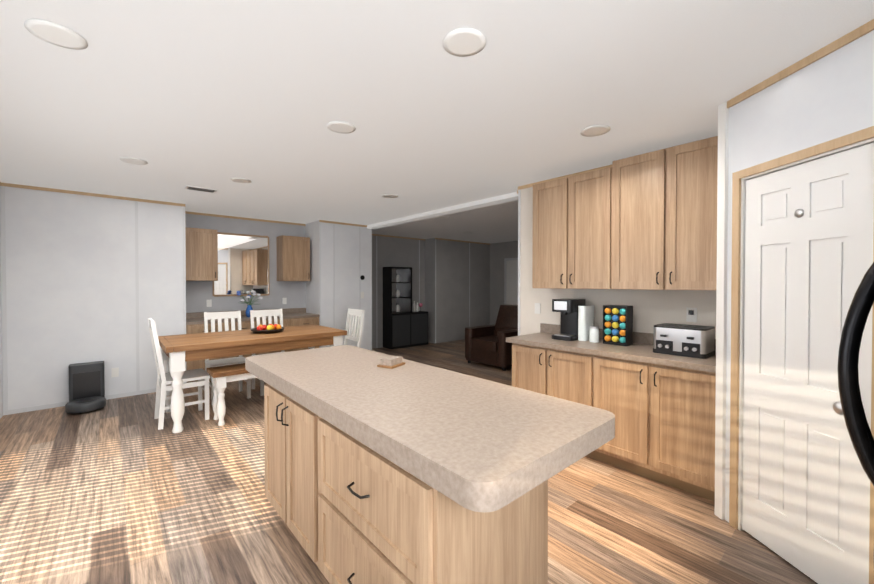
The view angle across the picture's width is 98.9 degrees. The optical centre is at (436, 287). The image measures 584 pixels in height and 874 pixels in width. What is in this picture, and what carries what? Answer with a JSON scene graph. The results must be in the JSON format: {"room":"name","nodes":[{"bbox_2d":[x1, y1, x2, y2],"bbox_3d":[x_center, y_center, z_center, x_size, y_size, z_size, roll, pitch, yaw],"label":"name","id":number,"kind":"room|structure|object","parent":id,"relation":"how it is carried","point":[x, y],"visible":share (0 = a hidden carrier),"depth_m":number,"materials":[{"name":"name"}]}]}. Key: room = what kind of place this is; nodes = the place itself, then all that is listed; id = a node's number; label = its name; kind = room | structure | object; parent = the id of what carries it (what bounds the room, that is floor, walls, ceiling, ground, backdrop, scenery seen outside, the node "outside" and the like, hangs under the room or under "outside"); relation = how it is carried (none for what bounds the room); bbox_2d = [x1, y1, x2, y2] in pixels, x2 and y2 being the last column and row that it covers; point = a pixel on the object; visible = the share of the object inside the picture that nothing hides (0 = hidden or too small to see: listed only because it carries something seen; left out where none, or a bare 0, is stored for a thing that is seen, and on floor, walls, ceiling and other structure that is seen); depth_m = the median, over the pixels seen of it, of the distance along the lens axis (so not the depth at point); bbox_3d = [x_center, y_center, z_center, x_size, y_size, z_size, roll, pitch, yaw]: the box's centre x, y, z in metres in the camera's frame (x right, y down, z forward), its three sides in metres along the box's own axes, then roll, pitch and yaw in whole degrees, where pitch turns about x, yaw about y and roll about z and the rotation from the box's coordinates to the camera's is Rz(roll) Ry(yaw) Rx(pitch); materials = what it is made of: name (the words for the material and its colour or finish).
{"room":"dining room and kitchen","nodes":[
{"label":"dining room and kitchen","id":0,"kind":"room"},
{"bbox_2d":[0,226,2,418],"bbox_3d":[-2.805,0.153,1.769,0.120,2.550,8.300,-1,1,-41],"label":"wall","id":1,"kind":"structure","parent":0,"point":[1,394],"depth_m":4.06,"materials":[{"name":"paint"}]},
{"bbox_2d":[0,186,183,409],"bbox_3d":[-4.498,0.115,5.067,1.690,2.550,1.110,-1,1,-41],"label":"wall","id":2,"kind":"structure","parent":0,"point":[70,282],"depth_m":4.52,"materials":[{"name":"paint"}]},
{"bbox_2d":[0,186,186,415],"bbox_3d":[-4.129,0.137,4.647,1.690,2.515,0.007,-1,1,-41],"label":"batten","id":3,"kind":"object","parent":2,"relation":"attached to","point":[6,411],"depth_m":4.34,"materials":[{"name":"white wood"}]},
{"bbox_2d":[3,183,184,206],"bbox_3d":[-4.117,-1.138,4.641,1.660,0.035,0.012,-1,1,-41],"label":"trim","id":4,"kind":"structure","parent":2,"relation":"attached to","point":[154,201],"depth_m":4.54,"materials":[{"name":"wood"}]},
{"bbox_2d":[111,367,118,376],"bbox_3d":[-4.061,1.066,4.717,0.070,0.115,0.007,-1,1,-41],"label":"power outlet","id":5,"kind":"object","parent":2,"relation":"attached to","point":[114,372],"depth_m":4.72,"materials":[{"name":"white paint"}]},
{"bbox_2d":[185,211,305,225],"bbox_3d":[-3.166,-1.157,6.286,1.940,0.035,0.011,-1,1,-41],"label":"trim","id":6,"kind":"structure","parent":2,"relation":"attached to","point":[186,212],"depth_m":6.22,"materials":[{"name":"wood"}]},
{"bbox_2d":[185,214,305,312],"bbox_3d":[-3.336,0.098,6.493,1.940,2.550,0.500,-1,1,-41],"label":"wall","id":7,"kind":"structure","parent":0,"point":[198,294],"depth_m":6.33,"materials":[{"name":"paint"}]},
{"bbox_2d":[206,299,211,306],"bbox_3d":[-3.608,0.242,5.917,0.070,0.115,0.007,-1,1,-41],"label":"light switch","id":8,"kind":"object","parent":7,"relation":"attached to","point":[209,302],"depth_m":5.92,"materials":[{"name":"white paint"}]},
{"bbox_2d":[282,298,286,303],"bbox_3d":[-2.728,0.233,6.690,0.070,0.115,0.007,-1,1,-41],"label":"light switch","id":9,"kind":"object","parent":7,"relation":"attached to","point":[284,300],"depth_m":6.69,"materials":[{"name":"white paint"}]},
{"bbox_2d":[305,220,370,349],"bbox_3d":[-2.011,0.089,7.251,1.050,2.550,1.110,-1,1,-41],"label":"wall","id":10,"kind":"structure","parent":0,"point":[346,267],"depth_m":6.77,"materials":[{"name":"paint"}]},
{"bbox_2d":[319,220,366,226],"bbox_3d":[-1.641,-1.163,6.814,1.050,0.035,0.011,-1,1,-41],"label":"trim","id":11,"kind":"structure","parent":10,"relation":"attached to","point":[324,221],"depth_m":6.75,"materials":[{"name":"brown wood"}]},
{"bbox_2d":[319,222,371,349],"bbox_3d":[-1.642,0.112,6.831,1.050,2.515,0.007,-1,1,-41],"label":"batten","id":12,"kind":"object","parent":10,"relation":"attached to","point":[319,222],"depth_m":6.66,"materials":[{"name":"white wood"}]},
{"bbox_2d":[372,235,424,348],"bbox_3d":[-1.140,0.073,8.661,2.120,2.550,0.140,-1,1,-41],"label":"wall","id":13,"kind":"structure","parent":0,"point":[396,252],"depth_m":8.64,"materials":[{"name":"paint"}]},
{"bbox_2d":[376,236,376,347],"bbox_3d":[-1.347,0.094,8.382,0.024,2.515,0.005,-1,1,-41],"label":"batten","id":14,"kind":"object","parent":13,"relation":"attached to","point":[376,236],"depth_m":8.37,"materials":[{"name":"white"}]},
{"bbox_2d":[372,234,424,240],"bbox_3d":[-1.090,-1.184,8.589,2.120,0.035,0.011,-1,1,-41],"label":"trim","id":15,"kind":"structure","parent":13,"relation":"attached to","point":[372,234],"depth_m":8.73,"materials":[{"name":"wood"}]},
{"bbox_2d":[419,240,419,310],"bbox_3d":[-0.431,0.084,9.187,0.024,2.515,0.005,-1,1,-41],"label":"batten","id":16,"kind":"object","parent":13,"relation":"attached to","point":[419,240],"depth_m":9.18,"materials":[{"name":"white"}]},
{"bbox_2d":[0,339,817,583],"bbox_3d":[0.545,1.419,4.727,9.100,0.050,8.300,-1,1,-41],"label":"floor","id":17,"kind":"structure","parent":0,"point":[123,490],"depth_m":2.35,"materials":[{"name":"brown wood"}]},
{"bbox_2d":[68,361,104,407],"bbox_3d":[-4.123,1.152,4.402,0.310,0.490,0.388,-1,1,-41],"label":"dock","id":18,"kind":"object","parent":17,"relation":"on","point":[86,379],"visible":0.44,"depth_m":4.42,"materials":[{"name":"grey plastic"}]},
{"bbox_2d":[65,396,105,412],"bbox_3d":[-3.998,1.326,4.262,0.340,0.094,0.340,-1,1,-41],"label":"robot vacuum","id":19,"kind":"object","parent":18,"relation":"on","point":[86,404],"visible":1,"depth_m":4.18,"materials":[{"name":"grey plastic"}]},
{"bbox_2d":[147,318,209,429],"bbox_3d":[-2.750,0.862,3.982,0.498,1.084,0.440,-1,1,-41],"label":"dining chair","id":20,"kind":"object","parent":17,"relation":"on","point":[201,376],"visible":0.98,"depth_m":3.93,"materials":[{"name":"white paint"}]},
{"bbox_2d":[204,311,250,404],"bbox_3d":[-2.675,0.853,4.765,0.440,1.084,0.498,-1,1,-41],"label":"dining chair","id":21,"kind":"object","parent":17,"relation":"on","point":[225,316],"visible":0.38,"depth_m":4.83,"materials":[{"name":"white paint"}]},
{"bbox_2d":[207,363,257,425],"bbox_3d":[-1.913,1.124,4.234,1.140,0.550,0.340,-1,1,-41],"label":"bench","id":22,"kind":"object","parent":17,"relation":"on","point":[221,376],"visible":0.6,"depth_m":3.86,"materials":[{"name":"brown wood"}]},
{"bbox_2d":[185,227,319,382],"bbox_3d":[-2.951,0.243,6.058,1.938,2.270,0.660,-1,1,-41],"label":"hutch","id":23,"kind":"object","parent":17,"relation":"on","point":[229,264],"visible":0.38,"depth_m":6.15,"materials":[{"name":"brown wood"}]},
{"bbox_2d":[236,290,262,316],"bbox_3d":[-3.009,0.253,6.015,0.395,0.430,0.255,-1,1,-41],"label":"flower vase","id":24,"kind":"object","parent":23,"relation":"on","point":[249,307],"visible":1,"depth_m":5.97,"materials":[{"name":"blue"}]},
{"bbox_2d":[158,325,346,432],"bbox_3d":[-2.162,0.971,4.493,1.870,0.850,0.970,-1,1,-41],"label":"dining table","id":25,"kind":"object","parent":17,"relation":"on","point":[178,352],"visible":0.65,"depth_m":4.06,"materials":[{"name":"brown wood"}]},
{"bbox_2d":[250,324,284,332],"bbox_3d":[-2.084,0.498,4.603,0.390,0.091,0.390,-1,1,-41],"label":"fruit bowl","id":26,"kind":"object","parent":25,"relation":"on","point":[272,328],"visible":1,"depth_m":4.53,"materials":[{"name":"brown ceramic"}]},
{"bbox_2d":[250,309,284,395],"bbox_3d":[-2.262,0.848,5.128,0.440,1.084,0.498,-1,1,-41],"label":"dining chair","id":27,"kind":"object","parent":17,"relation":"on","point":[258,314],"visible":0.27,"depth_m":5.23,"materials":[{"name":"white paint"}]},
{"bbox_2d":[344,308,364,346],"bbox_3d":[-1.341,0.847,5.260,0.498,1.084,0.440,-1,1,-41],"label":"dining chair","id":28,"kind":"object","parent":17,"relation":"on","point":[359,317],"visible":0.31,"depth_m":5.36,"materials":[{"name":"white paint"}]},
{"bbox_2d":[258,377,547,583],"bbox_3d":[-0.328,1.001,1.911,0.662,0.850,1.610,-1,1,-41],"label":"kitchen island","id":29,"kind":"object","parent":17,"relation":"on","point":[410,472],"depth_m":1.43,"materials":[{"name":"brown wood"}]},
{"bbox_2d":[245,345,614,520],"bbox_3d":[-0.317,0.534,2.062,0.820,0.079,2.250,-1,1,-41],"label":"island countertop","id":30,"kind":"structure","parent":29,"relation":"on","point":[483,445],"depth_m":1.44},
{"bbox_2d":[377,355,404,368],"bbox_3d":[-0.287,0.465,2.360,0.110,0.050,0.150,0,1,29],"label":"coasters","id":31,"kind":"object","parent":30,"relation":"on","point":[391,362],"visible":1,"depth_m":2.32,"materials":[{"name":"stone"}]},
{"bbox_2d":[383,267,427,348],"bbox_3d":[-0.718,0.437,8.692,1.050,1.820,0.363,-1,1,-41],"label":"curio cabinet","id":32,"kind":"object","parent":17,"relation":"on","point":[405,322],"visible":1,"depth_m":8.54,"materials":[{"name":"black wood"}]},
{"bbox_2d":[465,304,517,370],"bbox_3d":[1.157,0.850,6.788,1.007,1.040,0.960,-1,1,-41],"label":"recliner","id":33,"kind":"object","parent":17,"relation":"on","point":[487,344],"visible":0.73,"depth_m":6.63,"materials":[{"name":"brown leather"}]},
{"bbox_2d":[512,343,581,403],"bbox_3d":[1.229,0.968,3.487,0.599,0.880,0.877,-1,1,-41],"label":"base cabinet","id":34,"kind":"object","parent":17,"relation":"on","point":[558,374],"depth_m":3.31,"materials":[{"name":"brown wood"}]},
{"bbox_2d":[582,355,715,501],"bbox_3d":[1.731,0.975,2.916,0.599,0.880,0.912,-1,1,-41],"label":"base cabinet","id":35,"kind":"object","parent":17,"relation":"on","point":[660,407],"depth_m":2.65,"materials":[{"name":"brown wood"}]},
{"bbox_2d":[506,331,715,374],"bbox_3d":[1.461,0.510,3.199,0.623,0.041,1.708,-1,1,-41],"label":"countertop","id":36,"kind":"structure","parent":35,"relation":"on","point":[637,352],"depth_m":2.97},
{"bbox_2d":[552,299,593,340],"bbox_3d":[1.287,0.297,3.548,0.304,0.375,0.290,-1,1,-41],"label":"coffee maker","id":37,"kind":"object","parent":36,"relation":"on","point":[576,319],"visible":0.98,"depth_m":3.48,"materials":[{"name":"black plastic"}]},
{"bbox_2d":[589,326,598,342],"bbox_3d":[1.415,0.415,3.362,0.084,0.142,0.082,-1,1,-41],"label":"glass jar","id":38,"kind":"object","parent":36,"relation":"on","point":[593,334],"visible":1,"depth_m":3.33,"materials":[{"name":"white"}]},
{"bbox_2d":[603,305,632,345],"bbox_3d":[1.566,0.320,3.241,0.130,0.335,0.200,-1,1,-41],"label":"coffee pod rack","id":39,"kind":"object","parent":36,"relation":"on","point":[617,324],"visible":1,"depth_m":3.19,"materials":[{"name":"black"}]},
{"bbox_2d":[653,323,714,358],"bbox_3d":[1.852,0.389,2.814,0.314,0.207,0.348,-1,1,-41],"label":"toaster","id":40,"kind":"object","parent":36,"relation":"on","point":[693,341],"visible":1,"depth_m":2.72,"materials":[{"name":"silver metal"}]},
{"bbox_2d":[838,262,873,485],"bbox_3d":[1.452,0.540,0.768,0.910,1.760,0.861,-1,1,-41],"label":"handle","id":41,"kind":"object","parent":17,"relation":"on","point":[858,427],"visible":1,"depth_m":1.02,"materials":[{"name":"black metal"}]},
{"bbox_2d":[0,0,873,243],"bbox_3d":[0.545,-1.181,4.697,9.100,0.050,8.300,-1,1,-41],"label":"ceiling","id":42,"kind":"structure","parent":0,"point":[178,96],"depth_m":2.17,"materials":[{"name":"white paint"}]},
{"bbox_2d":[24,19,87,49],"bbox_3d":[-1.678,-1.116,1.653,0.200,0.008,0.200,-1,1,-41],"label":"recessed light","id":43,"kind":"object","parent":42,"relation":"in","point":[55,34],"visible":1,"depth_m":1.64,"materials":[{"name":"white paint"}]},
{"bbox_2d":[119,157,147,164],"bbox_3d":[-2.716,-1.136,3.349,0.200,0.008,0.200,-1,1,-41],"label":"recessed light","id":44,"kind":"object","parent":42,"relation":"in","point":[131,160],"visible":1,"depth_m":3.33,"materials":[{"name":"white paint"}]},
{"bbox_2d":[185,185,217,192],"bbox_3d":[-2.737,-1.145,4.343,0.300,0.013,0.160,-1,1,-41],"label":"ceiling vent","id":45,"kind":"object","parent":42,"relation":"in","point":[200,189],"visible":1,"depth_m":4.32,"materials":[{"name":"white metal"}]},
{"bbox_2d":[230,178,250,182],"bbox_3d":[-2.087,-1.143,3.982,0.200,0.008,0.200,-1,1,-41],"label":"recessed light","id":46,"kind":"object","parent":42,"relation":"in","point":[241,180],"visible":0.98,"depth_m":3.96,"materials":[{"name":"white paint"}]},
{"bbox_2d":[327,121,355,132],"bbox_3d":[-0.672,-1.127,2.629,0.200,0.008,0.200,-1,1,-41],"label":"recessed light","id":47,"kind":"object","parent":42,"relation":"in","point":[340,126],"visible":1,"depth_m":2.62,"materials":[{"name":"white paint"}]},
{"bbox_2d":[382,194,397,197],"bbox_3d":[-0.588,-1.151,4.699,0.200,0.008,0.200,-1,1,-41],"label":"recessed light","id":48,"kind":"object","parent":42,"relation":"in","point":[390,196],"visible":1,"depth_m":4.69,"materials":[{"name":"white paint"}]},
{"bbox_2d":[367,192,517,228],"bbox_3d":[0.057,-1.140,5.639,0.170,0.055,4.020,-1,1,-41],"label":"beam","id":49,"kind":"structure","parent":42,"relation":"attached to","point":[509,197],"depth_m":5.40,"materials":[{"name":"white paint"}]},
{"bbox_2d":[443,28,485,56],"bbox_3d":[0.125,-1.117,1.706,0.200,0.008,0.200,-1,1,-41],"label":"recessed light","id":50,"kind":"object","parent":42,"relation":"in","point":[462,42],"visible":1,"depth_m":1.70,"materials":[{"name":"white paint"}]},
{"bbox_2d":[581,125,609,136],"bbox_3d":[1.138,-1.128,2.689,0.200,0.008,0.200,-1,1,-41],"label":"recessed light","id":51,"kind":"object","parent":42,"relation":"in","point":[593,130],"visible":1,"depth_m":2.67,"materials":[{"name":"white paint"}]},
{"bbox_2d":[425,238,489,342],"bbox_3d":[0.589,0.058,9.927,2.150,2.550,0.520,-1,1,-41],"label":"wall","id":52,"kind":"structure","parent":0,"point":[452,290],"depth_m":9.47,"materials":[{"name":"paint"}]},
{"bbox_2d":[435,239,435,342],"bbox_3d":[-0.030,0.086,9.034,0.024,2.515,0.005,-1,1,-41],"label":"batten","id":53,"kind":"object","parent":52,"relation":"attached to","point":[435,239],"depth_m":9.03,"materials":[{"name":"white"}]},
{"bbox_2d":[435,238,489,244],"bbox_3d":[0.709,-1.197,9.663,2.000,0.035,0.011,-1,1,-41],"label":"trim","id":54,"kind":"structure","parent":52,"relation":"attached to","point":[435,238],"depth_m":9.59,"materials":[{"name":"wood"}]},
{"bbox_2d":[469,243,469,326],"bbox_3d":[0.857,0.077,9.812,0.024,2.515,0.005,-1,1,-41],"label":"batten","id":55,"kind":"object","parent":52,"relation":"attached to","point":[469,243],"depth_m":9.80,"materials":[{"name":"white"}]},
{"bbox_2d":[490,241,517,324],"bbox_3d":[4.033,0.086,7.522,0.150,2.550,7.640,-1,1,-41],"label":"wall","id":56,"kind":"structure","parent":0,"point":[500,252],"depth_m":10.12,"materials":[{"name":"paint"}]},
{"bbox_2d":[504,258,517,304],"bbox_3d":[2.125,0.282,9.536,0.058,2.110,0.980,-1,1,-41],"label":"room door","id":57,"kind":"structure","parent":56,"relation":"in","point":[510,281],"depth_m":9.72,"materials":[{"name":"white"}]},
{"bbox_2d":[520,187,715,338],"bbox_3d":[1.684,0.133,3.529,0.150,2.550,2.120,-1,1,-41],"label":"wall","id":58,"kind":"structure","parent":0,"point":[651,308],"depth_m":3.55,"materials":[{"name":"paint"}]},
{"bbox_2d":[518,189,520,335],"bbox_3d":[0.936,0.141,4.263,0.005,2.515,0.030,-1,1,-41],"label":"batten","id":59,"kind":"object","parent":58,"relation":"attached to","point":[519,191],"depth_m":4.26,"materials":[{"name":"white"}]},
{"bbox_2d":[535,303,539,313],"bbox_3d":[1.096,0.224,4.079,0.007,0.115,0.070,-1,1,-41],"label":"outlet","id":60,"kind":"object","parent":58,"relation":"attached to","point":[537,305],"depth_m":4.07,"materials":[{"name":"white paint"}]},
{"bbox_2d":[517,164,612,193],"bbox_3d":[1.585,-1.105,3.503,0.011,0.075,2.032,-1,1,-41],"label":"trim","id":61,"kind":"structure","parent":58,"relation":"attached to","point":[528,185],"depth_m":3.84,"materials":[{"name":"wood"}]},
{"bbox_2d":[532,164,619,288],"bbox_3d":[1.355,-0.513,3.538,0.319,1.040,0.859,-1,1,-41],"label":"upper cabinet","id":62,"kind":"object","parent":58,"relation":"attached to","point":[576,241],"depth_m":3.39,"materials":[{"name":"brown wood"}]},
{"bbox_2d":[540,323,715,350],"bbox_3d":[1.686,0.438,3.396,0.023,0.098,1.708,-1,1,-41],"label":"backsplash","id":63,"kind":"structure","parent":58,"relation":"attached to","point":[551,329],"depth_m":3.52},
{"bbox_2d":[613,136,717,289],"bbox_3d":[1.842,-0.529,2.984,0.319,1.084,0.895,-1,1,-41],"label":"upper cabinet","id":64,"kind":"object","parent":58,"relation":"attached to","point":[646,221],"depth_m":2.83,"materials":[{"name":"brown wood"}]},
{"bbox_2d":[686,307,696,321],"bbox_3d":[2.036,0.216,2.993,0.029,0.115,0.070,-1,1,-41],"label":"outlet","id":65,"kind":"object","parent":58,"relation":"attached to","point":[691,314],"depth_m":2.99,"materials":[{"name":"white paint"}]},
{"bbox_2d":[725,30,873,521],"bbox_3d":[1.867,0.153,1.726,0.100,2.550,1.120,0,1,-5],"label":"wall","id":66,"kind":"structure","parent":0,"point":[828,97],"depth_m":1.86,"materials":[{"name":"paint"}]},
{"bbox_2d":[715,19,873,583],"bbox_3d":[1.854,0.153,1.752,0.120,2.550,1.175,0,1,-5],"label":"trim","id":67,"kind":"structure","parent":66,"relation":"attached to","point":[859,138],"depth_m":2.20,"materials":[{"name":"brown wood"}]},
{"bbox_2d":[742,142,873,583],"bbox_3d":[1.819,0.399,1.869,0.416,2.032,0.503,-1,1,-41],"label":"pantry door","id":68,"kind":"structure","parent":66,"relation":"in","point":[808,264],"depth_m":1.84,"materials":[{"name":"white"}]}
]}

